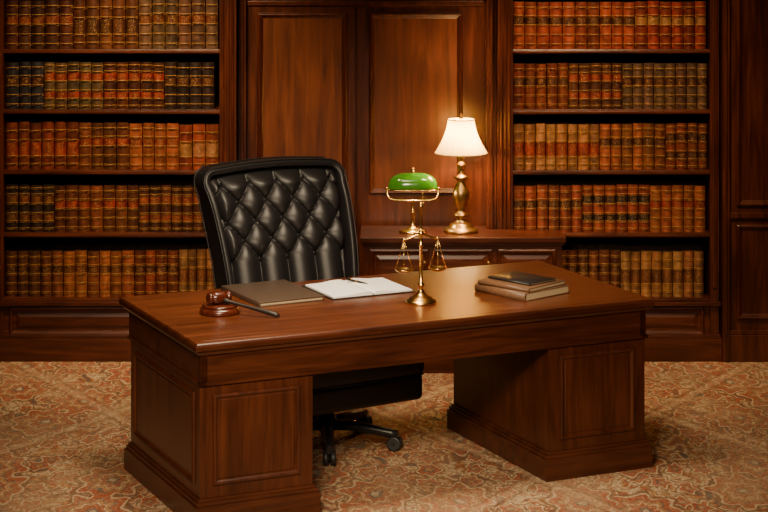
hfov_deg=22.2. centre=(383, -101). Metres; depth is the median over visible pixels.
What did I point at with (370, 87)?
panelling
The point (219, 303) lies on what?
gavel
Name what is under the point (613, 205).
books
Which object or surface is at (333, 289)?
open notebook
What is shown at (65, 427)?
floor
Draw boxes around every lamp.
[385,167,439,233]
[434,113,487,234]
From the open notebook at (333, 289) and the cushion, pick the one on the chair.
the cushion
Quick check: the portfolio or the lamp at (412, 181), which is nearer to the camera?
the portfolio
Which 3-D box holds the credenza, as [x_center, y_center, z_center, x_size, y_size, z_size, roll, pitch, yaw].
[0.427,2.192,10.784,1.115,0.735,0.402,0,0,0]
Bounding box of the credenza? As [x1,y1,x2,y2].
[360,226,565,372]
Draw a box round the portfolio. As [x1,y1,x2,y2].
[221,279,323,306]
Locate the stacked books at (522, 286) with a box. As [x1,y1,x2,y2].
[474,271,568,301]
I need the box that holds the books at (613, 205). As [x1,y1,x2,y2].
[513,0,706,296]
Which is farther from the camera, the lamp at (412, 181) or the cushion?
the lamp at (412, 181)
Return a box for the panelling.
[238,0,495,275]
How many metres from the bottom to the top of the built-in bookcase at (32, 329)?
3.180 m
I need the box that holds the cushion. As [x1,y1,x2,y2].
[210,167,345,283]
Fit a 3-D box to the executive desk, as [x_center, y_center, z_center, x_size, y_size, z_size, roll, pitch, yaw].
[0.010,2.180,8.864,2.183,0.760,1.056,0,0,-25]
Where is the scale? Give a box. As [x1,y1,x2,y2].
[395,202,446,305]
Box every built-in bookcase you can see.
[0,0,237,361]
[496,0,721,361]
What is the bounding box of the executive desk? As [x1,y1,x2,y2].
[119,261,654,511]
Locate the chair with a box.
[193,156,423,465]
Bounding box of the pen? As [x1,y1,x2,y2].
[346,278,366,283]
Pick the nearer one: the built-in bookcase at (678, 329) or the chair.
the chair
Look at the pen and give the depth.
9.12 m
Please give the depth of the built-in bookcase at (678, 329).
10.90 m
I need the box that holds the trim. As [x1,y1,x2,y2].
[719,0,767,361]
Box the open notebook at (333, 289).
[302,277,414,299]
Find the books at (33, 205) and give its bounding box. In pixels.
[6,0,218,296]
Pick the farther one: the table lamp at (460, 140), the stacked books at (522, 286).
the table lamp at (460, 140)
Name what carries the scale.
on the executive desk
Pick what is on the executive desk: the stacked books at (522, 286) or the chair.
the stacked books at (522, 286)
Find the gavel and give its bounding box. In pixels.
[199,290,279,316]
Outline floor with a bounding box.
[0,362,767,511]
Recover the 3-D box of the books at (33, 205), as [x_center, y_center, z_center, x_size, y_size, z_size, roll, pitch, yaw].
[-1.518,1.056,11.041,1.188,2.317,0.234,0,0,0]

